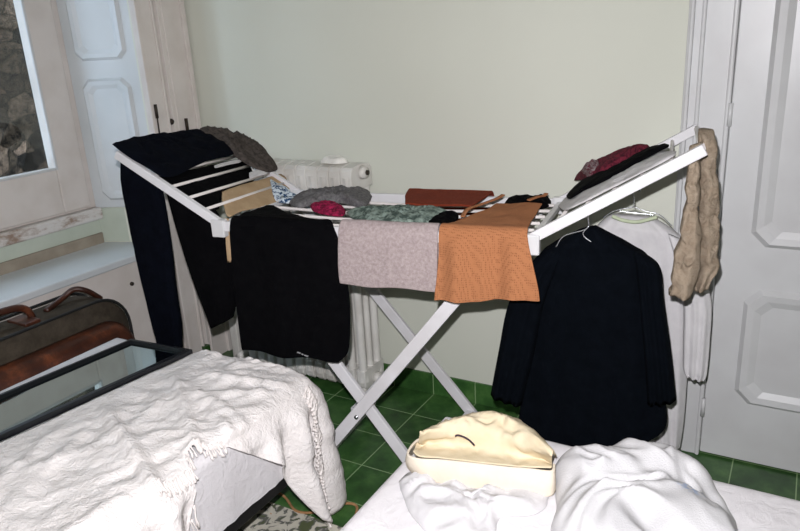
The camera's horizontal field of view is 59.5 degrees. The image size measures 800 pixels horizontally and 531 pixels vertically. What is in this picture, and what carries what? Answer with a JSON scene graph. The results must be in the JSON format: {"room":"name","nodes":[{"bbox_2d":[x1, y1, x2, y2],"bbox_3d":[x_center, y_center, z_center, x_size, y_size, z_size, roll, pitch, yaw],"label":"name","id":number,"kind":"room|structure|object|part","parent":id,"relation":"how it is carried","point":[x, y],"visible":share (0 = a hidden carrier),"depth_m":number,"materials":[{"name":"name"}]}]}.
{"room":"bedroom","nodes":[
{"label":"bedroom","id":0,"kind":"room"},
{"bbox_2d":[0,206,129,262],"bbox_3d":[-1.610,0.014,2.726,0.408,0.198,1.488,7,21,29],"label":"wall","id":1,"kind":"structure","parent":0,"point":[113,225],"depth_m":3.18,"materials":[{"name":"green paint"}]},
{"bbox_2d":[0,207,102,247],"bbox_3d":[-1.749,-0.050,2.719,0.080,0.058,1.357,7,21,29],"label":"trim","id":2,"kind":"structure","parent":1,"relation":"attached to","point":[41,228],"depth_m":3.03,"materials":[{"name":"paint"}]},
{"bbox_2d":[0,242,135,307],"bbox_3d":[-1.560,0.103,2.729,0.332,0.032,1.470,7,21,29],"label":"trim","id":3,"kind":"structure","parent":1,"relation":"attached to","point":[34,281],"depth_m":2.90,"materials":[{"name":"paint"}]},
{"bbox_2d":[105,0,155,241],"bbox_3d":[-2.034,-0.782,1.784,0.410,3.600,3.500,7,21,29],"label":"wall","id":4,"kind":"structure","parent":0,"point":[130,238],"depth_m":3.05,"materials":[{"name":"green paint"}]},
{"bbox_2d":[0,0,95,231],"bbox_3d":[-1.820,-0.919,2.440,0.096,1.771,1.365,7,21,29],"label":"window","id":5,"kind":"structure","parent":4,"relation":"in","point":[64,187],"depth_m":2.99,"materials":[{"name":"beige paint"}]},
{"bbox_2d":[0,232,103,275],"bbox_3d":[-1.732,0.066,2.743,0.012,0.048,1.345,7,21,29],"label":"trim","id":6,"kind":"structure","parent":4,"relation":"attached to","point":[44,255],"depth_m":3.06,"materials":[{"name":"paint"}]},
{"bbox_2d":[0,262,185,347],"bbox_3d":[-1.422,0.430,2.764,0.030,0.625,1.470,7,21,29],"label":"trim","id":7,"kind":"structure","parent":4,"relation":"attached to","point":[114,284],"depth_m":3.05,"materials":[{"name":"beige paint"}]},
{"bbox_2d":[56,0,153,207],"bbox_3d":[-1.287,-1.087,2.950,0.350,1.726,0.026,0,18,9],"label":"window shutter","id":8,"kind":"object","parent":4,"relation":"attached to","point":[97,34],"depth_m":3.04,"materials":[{"name":"paint"}]},
{"bbox_2d":[153,104,159,132],"bbox_3d":[-1.062,-0.616,3.073,0.012,0.180,0.010,7,21,29],"label":"latch","id":9,"kind":"object","parent":4,"relation":"attached to","point":[155,105],"visible":0.79,"depth_m":3.06,"materials":[{"name":"metal"}]},
{"bbox_2d":[128,0,204,352],"bbox_3d":[-1.076,-0.779,3.057,0.040,2.700,0.100,7,21,29],"label":"trim","id":10,"kind":"structure","parent":4,"relation":"attached to","point":[141,11],"depth_m":3.07,"materials":[{"name":"beige paint"}]},
{"bbox_2d":[184,118,188,129],"bbox_3d":[-0.978,-0.618,3.224,0.012,0.120,0.010,7,21,29],"label":"latch","id":11,"kind":"object","parent":4,"relation":"attached to","point":[185,119],"visible":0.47,"depth_m":3.21,"materials":[{"name":"metal"}]},
{"bbox_2d":[152,0,231,353],"bbox_3d":[-0.999,-0.821,3.171,0.034,2.700,0.164,7,21,29],"label":"trim","id":12,"kind":"structure","parent":4,"relation":"attached to","point":[169,15],"depth_m":3.15,"materials":[{"name":"beige paint"}]},
{"bbox_2d":[202,344,210,350],"bbox_3d":[-0.972,0.443,3.495,0.045,0.098,0.033,7,21,29],"label":"baseboard","id":13,"kind":"structure","parent":4,"relation":"attached to","point":[207,346],"depth_m":3.47,"materials":[{"name":"green tile"}]},
{"bbox_2d":[184,0,740,429],"bbox_3d":[0.368,-1.141,2.466,4.600,3.600,0.200,7,21,29],"label":"wall","id":14,"kind":"structure","parent":0,"point":[510,98],"depth_m":2.66,"materials":[{"name":"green paint"}]},
{"bbox_2d":[384,363,519,412],"bbox_3d":[0.040,0.505,3.130,2.110,0.098,0.012,7,21,29],"label":"baseboard","id":15,"kind":"structure","parent":14,"relation":"attached to","point":[475,392],"depth_m":3.04,"materials":[{"name":"green tile"}]},
{"bbox_2d":[673,0,799,472],"bbox_3d":[1.386,-0.316,2.026,1.085,2.200,0.072,7,21,29],"label":"door","id":16,"kind":"structure","parent":14,"relation":"in","point":[749,409],"depth_m":2.23,"materials":[{"name":"white paint"}]},
{"bbox_3d":[1.378,-0.311,2.012,1.085,2.200,0.036,7,21,29],"label":"casing","id":17,"kind":"part","parent":16,"relation":"part of","materials":[{"name":"white paint"}]},
{"bbox_3d":[1.381,-0.304,2.015,0.620,1.715,0.016,7,21,29],"label":"panel","id":18,"kind":"part","parent":16,"relation":"part of","materials":[{"name":"white paint"}]},
{"bbox_2d":[222,349,799,526],"bbox_3d":[-0.397,1.132,1.610,4.600,0.100,3.900,7,21,29],"label":"floor","id":19,"kind":"structure","parent":0,"point":[367,460],"depth_m":2.66,"materials":[{"name":"green tile"}]},
{"bbox_2d":[0,286,134,390],"bbox_3d":[-1.345,0.465,2.507,0.270,0.668,0.883,7,21,29],"label":"suitcase","id":20,"kind":"object","parent":19,"relation":"on","point":[33,342],"visible":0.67,"depth_m":2.51,"materials":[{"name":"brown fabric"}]},
{"bbox_3d":[-1.400,0.196,2.388,0.025,0.077,0.320,7,21,29],"label":"handle","id":21,"kind":"part","parent":20,"relation":"part of","materials":[{"name":"brown leather"}]},
{"bbox_2d":[0,338,287,530],"bbox_3d":[-1.110,0.819,1.718,0.931,0.504,1.879,7,21,29],"label":"bed","id":22,"kind":"object","parent":19,"relation":"on","point":[232,488],"visible":0.12,"depth_m":1.91,"materials":[{"name":"white fabric"}]},
{"bbox_2d":[0,339,192,440],"bbox_3d":[-1.021,0.374,2.189,0.277,0.020,0.705,9,22,34],"label":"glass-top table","id":23,"kind":"object","parent":22,"relation":"on","point":[25,406],"visible":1,"depth_m":2.21,"materials":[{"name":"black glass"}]},
{"bbox_2d":[0,350,346,530],"bbox_3d":[-0.815,0.725,1.838,0.764,0.539,1.507,7,21,29],"label":"throw","id":24,"kind":"object","parent":22,"relation":"on","point":[116,460],"visible":1,"depth_m":1.89,"materials":[{"name":"beige fabric"}]},
{"bbox_3d":[-1.109,0.822,1.719,0.901,0.053,1.838,7,21,29],"label":"bed frame","id":25,"kind":"part","parent":22,"relation":"part of","materials":[{"name":"black metal"}]},
{"bbox_2d":[229,309,241,356],"bbox_3d":[-0.820,0.275,3.368,0.055,0.480,0.065,7,21,29],"label":"pipe cover","id":26,"kind":"object","parent":19,"relation":"on","point":[233,322],"visible":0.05,"depth_m":3.39,"materials":[{"name":"plastic"}]},
{"bbox_2d":[237,492,358,530],"bbox_3d":[-0.446,0.967,1.940,0.760,0.012,1.089,7,21,29],"label":"floral rug","id":27,"kind":"object","parent":19,"relation":"on","point":[272,517],"visible":0.52,"depth_m":2.31,"materials":[{"name":"fabric"}]},
{"bbox_2d":[229,158,383,391],"bbox_3d":[-0.447,0.047,3.107,0.802,1.036,0.166,7,21,29],"label":"radiator","id":28,"kind":"object","parent":19,"relation":"on","point":[363,360],"visible":0.26,"depth_m":2.97,"materials":[{"name":"metal"}]},
{"bbox_3d":[-0.762,0.429,3.368,0.044,0.043,0.050,7,21,29],"label":"valve handle","id":29,"kind":"part","parent":28,"relation":"part of","materials":[{"name":"plastic"}]},
{"bbox_2d":[321,155,347,163],"bbox_3d":[-0.258,-0.428,2.806,0.110,0.029,0.067,7,21,29],"label":"crumpled tissue","id":30,"kind":"object","parent":28,"relation":"on","point":[330,159],"visible":1,"depth_m":2.78,"materials":[{"name":"white paper"}]},
{"bbox_2d":[114,124,707,462],"bbox_3d":[0.021,0.135,2.474,1.853,1.212,0.574,4,19,21],"label":"drying rack","id":31,"kind":"object","parent":19,"relation":"on","point":[365,403],"visible":0.36,"depth_m":2.35,"materials":[{"name":"white metal"}]},
{"bbox_3d":[-0.782,-0.260,2.350,0.392,0.250,0.020,4,19,21],"label":"wing rail","id":32,"kind":"part","parent":31,"relation":"part of","materials":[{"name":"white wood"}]},
{"bbox_2d":[112,129,233,347],"bbox_3d":[-0.805,-0.124,2.694,0.222,0.785,0.526,2,19,16],"label":"trousers","id":33,"kind":"object","parent":31,"relation":"hanging from","point":[172,154],"visible":0.9,"depth_m":2.50,"materials":[{"name":"black fabric"}]},
{"bbox_3d":[-0.887,-0.028,2.525,0.166,0.716,0.065,7,21,29],"label":"trouser leg","id":34,"kind":"part","parent":33,"relation":"part of","materials":[{"name":"black fabric"}]},
{"bbox_3d":[-0.742,-0.376,2.603,0.011,0.031,0.531,4,19,21],"label":"wing rod","id":35,"kind":"part","parent":31,"relation":"part of","materials":[{"name":"white plastic"}]},
{"bbox_2d":[159,159,253,328],"bbox_3d":[-0.614,-0.108,2.644,0.261,0.562,0.530,5,20,23],"label":"trousers","id":36,"kind":"object","parent":31,"relation":"hanging from","point":[205,255],"visible":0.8,"depth_m":2.44,"materials":[{"name":"fabric"}]},
{"bbox_3d":[-0.685,-0.021,2.462,0.240,0.519,0.062,4,20,22],"label":"legging leg","id":37,"kind":"part","parent":36,"relation":"part of","materials":[{"name":"black fabric"}]},
{"bbox_2d":[214,160,240,167],"bbox_3d":[-0.664,-0.394,2.700,0.016,0.017,0.183,4,20,21],"label":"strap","id":38,"kind":"object","parent":36,"relation":"on","point":[232,161],"visible":1,"depth_m":2.69,"materials":[{"name":"fabric"}]},
{"bbox_3d":[-0.682,-0.337,2.593,0.011,0.031,0.531,4,19,21],"label":"wing rod","id":39,"kind":"part","parent":31,"relation":"part of","materials":[{"name":"white plastic"}]},
{"bbox_3d":[-0.622,-0.297,2.583,0.011,0.031,0.531,4,19,21],"label":"wing rod","id":40,"kind":"part","parent":31,"relation":"part of","materials":[{"name":"white plastic"}]},
{"bbox_2d":[200,126,277,171],"bbox_3d":[-0.650,-0.485,2.863,0.296,0.192,0.230,0,18,9],"label":"jumper","id":41,"kind":"object","parent":31,"relation":"on","point":[249,151],"visible":0.98,"depth_m":2.82,"materials":[{"name":"fabric"}]},
{"bbox_3d":[-0.562,-0.258,2.572,0.011,0.031,0.531,4,19,21],"label":"wing rod","id":42,"kind":"part","parent":31,"relation":"part of","materials":[{"name":"white plastic"}]},
{"bbox_2d":[222,174,288,261],"bbox_3d":[-0.536,-0.202,2.623,0.138,0.200,0.612,3,19,18],"label":"cloth","id":43,"kind":"object","parent":31,"relation":"on","point":[266,197],"visible":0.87,"depth_m":2.56,"materials":[{"name":"fabric"}]},
{"bbox_2d":[270,179,295,203],"bbox_3d":[-0.442,-0.285,2.687,0.095,0.066,0.241,-8,19,-15],"label":"sock","id":44,"kind":"object","parent":43,"relation":"on","point":[281,193],"visible":0.94,"depth_m":2.69,"materials":[{"name":"blue fabric"}]},
{"bbox_2d":[249,170,267,178],"bbox_3d":[-0.560,-0.363,2.751,0.029,0.022,0.154,4,19,21],"label":"sock","id":45,"kind":"object","parent":31,"relation":"on","point":[255,173],"visible":1,"depth_m":2.74,"materials":[{"name":"fabric"}]},
{"bbox_3d":[-0.501,-0.208,2.566,0.018,0.038,0.527,4,19,21],"label":"cross rail","id":46,"kind":"part","parent":31,"relation":"part of","materials":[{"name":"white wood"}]},
{"bbox_3d":[-0.587,-0.410,2.839,0.392,0.250,0.020,4,19,21],"label":"wing rail","id":47,"kind":"part","parent":31,"relation":"part of","materials":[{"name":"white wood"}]},
{"bbox_2d":[230,205,349,362],"bbox_3d":[-0.327,0.058,2.336,0.427,0.476,0.226,7,21,29],"label":"t-shirt","id":48,"kind":"object","parent":31,"relation":"hanging from","point":[291,301],"visible":1,"depth_m":2.27,"materials":[{"name":"fabric"}]},
{"bbox_2d":[310,200,345,216],"bbox_3d":[-0.254,-0.206,2.457,0.104,0.030,0.263,-9,19,-18],"label":"lace brief","id":49,"kind":"object","parent":31,"relation":"on","point":[326,207],"visible":1,"depth_m":2.41,"materials":[{"name":"red fabric"}]},
{"bbox_2d":[289,185,371,207],"bbox_3d":[-0.259,-0.271,2.657,0.318,0.048,0.358,-1,18,7],"label":"shirt","id":50,"kind":"object","parent":31,"relation":"on","point":[357,196],"visible":0.97,"depth_m":2.58,"materials":[{"name":"grey fabric"}]},
{"bbox_3d":[-0.116,-0.100,2.139,1.034,0.034,0.020,4,19,21],"label":"rail","id":51,"kind":"part","parent":31,"relation":"part of","materials":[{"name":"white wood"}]},
{"bbox_3d":[-0.235,0.317,2.395,0.702,0.940,0.018,4,19,21],"label":"leg","id":52,"kind":"part","parent":31,"relation":"part of","materials":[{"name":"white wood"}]},
{"bbox_3d":[-0.083,-0.128,2.220,1.018,0.026,0.011,4,19,21],"label":"rod","id":53,"kind":"part","parent":31,"relation":"part of","materials":[{"name":"white plastic"}]},
{"bbox_2d":[338,219,440,291],"bbox_3d":[-0.031,-0.037,2.131,0.325,0.205,0.078,4,19,20],"label":"hand towel","id":54,"kind":"object","parent":31,"relation":"hanging from","point":[371,253],"visible":0.99,"depth_m":2.10,"materials":[{"name":"fabric"}]},
{"bbox_3d":[-0.040,0.185,2.796,0.753,0.922,0.018,4,19,21],"label":"leg","id":55,"kind":"part","parent":31,"relation":"part of","materials":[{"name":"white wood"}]},
{"bbox_3d":[-0.051,-0.152,2.301,1.018,0.026,0.011,4,19,21],"label":"rod","id":56,"kind":"part","parent":31,"relation":"part of","materials":[{"name":"white plastic"}]},
{"bbox_2d":[346,204,446,222],"bbox_3d":[-0.029,-0.176,2.307,0.358,0.038,0.275,7,21,29],"label":"scarf","id":57,"kind":"object","parent":31,"relation":"on","point":[399,212],"visible":0.9,"depth_m":2.26,"materials":[{"name":"green fabric"}]},
{"bbox_3d":[-0.017,0.340,2.288,0.770,0.942,0.018,4,19,21],"label":"leg","id":58,"kind":"part","parent":31,"relation":"part of","materials":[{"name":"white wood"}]},
{"bbox_3d":[-0.018,-0.177,2.383,1.018,0.026,0.011,4,19,21],"label":"rod","id":59,"kind":"part","parent":31,"relation":"part of","materials":[{"name":"white plastic"}]},
{"bbox_3d":[0.014,-0.203,2.464,1.018,0.026,0.011,4,19,21],"label":"rod","id":60,"kind":"part","parent":31,"relation":"part of","materials":[{"name":"white plastic"}]},
{"bbox_2d":[428,210,457,223],"bbox_3d":[0.144,-0.155,2.227,0.081,0.027,0.188,7,21,29],"label":"sock","id":61,"kind":"object","parent":31,"relation":"on","point":[449,216],"visible":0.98,"depth_m":2.20,"materials":[{"name":"fabric"}]},
{"bbox_3d":[0.150,0.207,2.698,0.792,0.923,0.018,4,19,21],"label":"leg","id":62,"kind":"part","parent":31,"relation":"part of","materials":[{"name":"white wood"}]},
{"bbox_2d":[405,188,493,220],"bbox_3d":[0.163,-0.134,2.552,0.325,0.260,0.297,4,19,21],"label":"towel","id":63,"kind":"object","parent":31,"relation":"on","point":[442,198],"visible":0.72,"depth_m":2.48,"materials":[{"name":"brown fabric"}]},
{"bbox_3d":[0.046,-0.228,2.546,1.018,0.026,0.011,4,19,21],"label":"rod","id":64,"kind":"part","parent":31,"relation":"part of","materials":[{"name":"white plastic"}]},
{"bbox_3d":[0.079,-0.250,2.628,1.034,0.034,0.020,4,19,21],"label":"rail","id":65,"kind":"part","parent":31,"relation":"part of","materials":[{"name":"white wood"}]},
{"bbox_2d":[434,193,547,302],"bbox_3d":[0.360,-0.066,2.184,0.314,0.226,0.555,7,21,29],"label":"towel","id":66,"kind":"object","parent":31,"relation":"hanging from","point":[485,255],"visible":1,"depth_m":2.00,"materials":[{"name":"orange fabric"}]},
{"bbox_2d":[505,194,550,208],"bbox_3d":[0.440,-0.226,2.415,0.159,0.036,0.238,2,19,15],"label":"black brief","id":67,"kind":"object","parent":31,"relation":"on","point":[545,201],"visible":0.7,"depth_m":2.38,"materials":[{"name":"fabric"}]},
{"bbox_3d":[0.464,-0.143,2.202,0.018,0.038,0.527,4,19,21],"label":"cross rail","id":68,"kind":"part","parent":31,"relation":"part of","materials":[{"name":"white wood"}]},
{"bbox_2d":[556,216,590,246],"bbox_3d":[0.513,-0.115,1.987,0.136,0.135,0.019,4,19,21],"label":"wire hanger","id":69,"kind":"object","parent":31,"relation":"hanging from","point":[584,230],"visible":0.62,"depth_m":1.98,"materials":[{"name":"metal"}]},
{"bbox_3d":[0.492,-0.083,1.998,0.093,0.069,0.004,4,19,21],"label":"hanger frame","id":70,"kind":"part","parent":69,"relation":"part of","materials":[{"name":"metal"}]},
{"bbox_2d":[491,225,675,446],"bbox_3d":[0.553,0.237,2.132,0.556,0.739,0.126,3,19,19],"label":"jumper","id":71,"kind":"object","parent":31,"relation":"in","point":[588,362],"visible":0.9,"depth_m":2.08,"materials":[{"name":"black fabric"}]},
{"bbox_2d":[581,159,598,176],"bbox_3d":[0.648,-0.329,2.385,0.062,0.089,0.379,1,19,11],"label":"grey lace top","id":72,"kind":"object","parent":31,"relation":"on","point":[589,167],"visible":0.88,"depth_m":2.28,"materials":[{"name":"fabric"}]},
{"bbox_2d":[574,144,649,180],"bbox_3d":[0.678,-0.346,2.344,0.165,0.176,0.504,-4,18,-1],"label":"scarf","id":73,"kind":"object","parent":31,"relation":"on","point":[614,158],"visible":0.84,"depth_m":2.18,"materials":[{"name":"red fabric"}]},
{"bbox_2d":[558,151,675,209],"bbox_3d":[0.635,-0.258,2.066,0.376,0.207,0.398,7,21,29],"label":"vest","id":74,"kind":"object","parent":31,"relation":"on","point":[660,157],"visible":0.67,"depth_m":1.93,"materials":[{"name":"fabric"}]},
{"bbox_2d":[566,143,668,198],"bbox_3d":[0.653,-0.289,2.120,0.326,0.184,0.266,7,21,29],"label":"sports bra","id":75,"kind":"object","parent":31,"relation":"on","point":[599,177],"visible":1,"depth_m":2.05,"materials":[{"name":"fabric"}]},
{"bbox_3d":[0.560,-0.181,1.840,0.438,0.274,0.087,7,21,29],"label":"wing rail","id":76,"kind":"part","parent":31,"relation":"part of","materials":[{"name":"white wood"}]},
{"bbox_3d":[0.754,-0.332,2.329,0.441,0.274,0.020,4,19,21],"label":"wing rail","id":77,"kind":"part","parent":31,"relation":"part of","materials":[{"name":"white metal"}]},
{"bbox_2d":[603,189,671,225],"bbox_3d":[0.729,-0.184,2.142,0.205,0.124,0.009,4,19,21],"label":"wire hanger","id":78,"kind":"object","parent":31,"relation":"hanging from","point":[640,189],"visible":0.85,"depth_m":2.15,"materials":[{"name":"metal"}]},
{"bbox_3d":[0.678,-0.165,2.172,0.092,0.041,0.004,4,19,21],"label":"hanger frame","id":79,"kind":"part","parent":78,"relation":"part of","materials":[{"name":"metal"}]},
{"bbox_3d":[0.726,-0.161,2.148,0.109,0.012,0.004,4,19,21],"label":"hanger frame","id":80,"kind":"part","parent":78,"relation":"part of","materials":[{"name":"metal"}]},
{"bbox_3d":[0.774,-0.150,2.139,0.114,0.058,0.004,4,19,21],"label":"hanger frame","id":81,"kind":"part","parent":78,"relation":"part of","materials":[{"name":"metal"}]},
{"bbox_2d":[597,213,711,449],"bbox_3d":[0.816,0.237,2.300,0.382,0.846,0.152,7,21,29],"label":"shirt","id":82,"kind":"object","parent":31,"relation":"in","point":[688,321],"visible":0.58,"depth_m":2.18,"materials":[{"name":"fabric"}]},
{"bbox_3d":[0.781,-0.327,2.010,0.011,0.031,0.531,4,19,21],"label":"wing rod","id":83,"kind":"part","parent":31,"relation":"part of","materials":[{"name":"white plastic"}]},
{"bbox_2d":[668,128,719,300],"bbox_3d":[0.803,-0.138,1.869,0.193,0.441,0.102,-16,22,-34],"label":"scarf","id":84,"kind":"object","parent":31,"relation":"hanging from","point":[696,261],"visible":0.94,"depth_m":1.84,"materials":[{"name":"fabric"}]},
{"bbox_3d":[0.762,-0.116,1.847,0.081,0.418,0.108,7,21,29],"label":"trouser leg","id":85,"kind":"part","parent":84,"relation":"part of","materials":[{"name":"beige fabric"}]},
{"bbox_3d":[0.832,-0.146,1.888,0.085,0.440,0.121,7,21,29],"label":"trouser leg","id":86,"kind":"part","parent":84,"relation":"part of","materials":[{"name":"beige fabric"}]},
{"bbox_3d":[0.844,-0.362,1.972,0.018,0.038,0.532,4,19,21],"label":"wing rod","id":87,"kind":"part","parent":31,"relation":"part of","materials":[{"name":"white plastic"}]},
{"bbox_2d":[340,417,799,530],"bbox_3d":[0.085,0.971,1.050,0.956,0.503,1.876,7,21,29],"label":"bed","id":88,"kind":"object","parent":19,"relation":"on","point":[386,509],"visible":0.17,"depth_m":1.52,"materials":[{"name":"white fabric"}]},
{"bbox_2d":[399,472,548,530],"bbox_3d":[0.145,0.522,1.535,0.350,0.041,0.228,2,19,16],"label":"cloth","id":89,"kind":"object","parent":88,"relation":"on","point":[450,505],"visible":0.96,"depth_m":1.52,"materials":[{"name":"fabric"}]},
{"bbox_2d":[405,411,556,496],"bbox_3d":[0.205,0.411,1.723,0.363,0.119,0.298,2,19,15],"label":"handbag","id":90,"kind":"object","parent":88,"relation":"on","point":[495,438],"visible":0.99,"depth_m":1.63,"materials":[{"name":"beige fabric"}]},
{"bbox_2d":[455,434,474,445],"bbox_3d":[0.154,0.412,1.655,0.051,0.020,0.008,6,20,27],"label":"print","id":91,"kind":"object","parent":90,"relation":"on","point":[459,438],"depth_m":1.68},
{"bbox_3d":[0.218,0.403,1.725,0.349,0.106,0.282,3,19,19],"label":"hat crown","id":92,"kind":"part","parent":90,"relation":"part of","materials":[{"name":"beige fabric"}]},
{"bbox_2d":[551,438,737,530],"bbox_3d":[0.507,0.494,1.453,0.376,0.106,0.521,1,19,12],"label":"blanket","id":93,"kind":"object","parent":88,"relation":"on","point":[631,484],"visible":0.98,"depth_m":1.45,"materials":[{"name":"white fabric"}]},
{"label":"outside","id":94,"kind":"structure","parent":0,"visible":0},
{"bbox_2d":[0,0,47,176],"bbox_3d":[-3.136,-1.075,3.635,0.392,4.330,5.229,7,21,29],"label":"window pane","id":95,"kind":"structure","parent":94,"point":[22,150],"depth_m":4.55,"materials":[{"name":"glass"}]}
]}

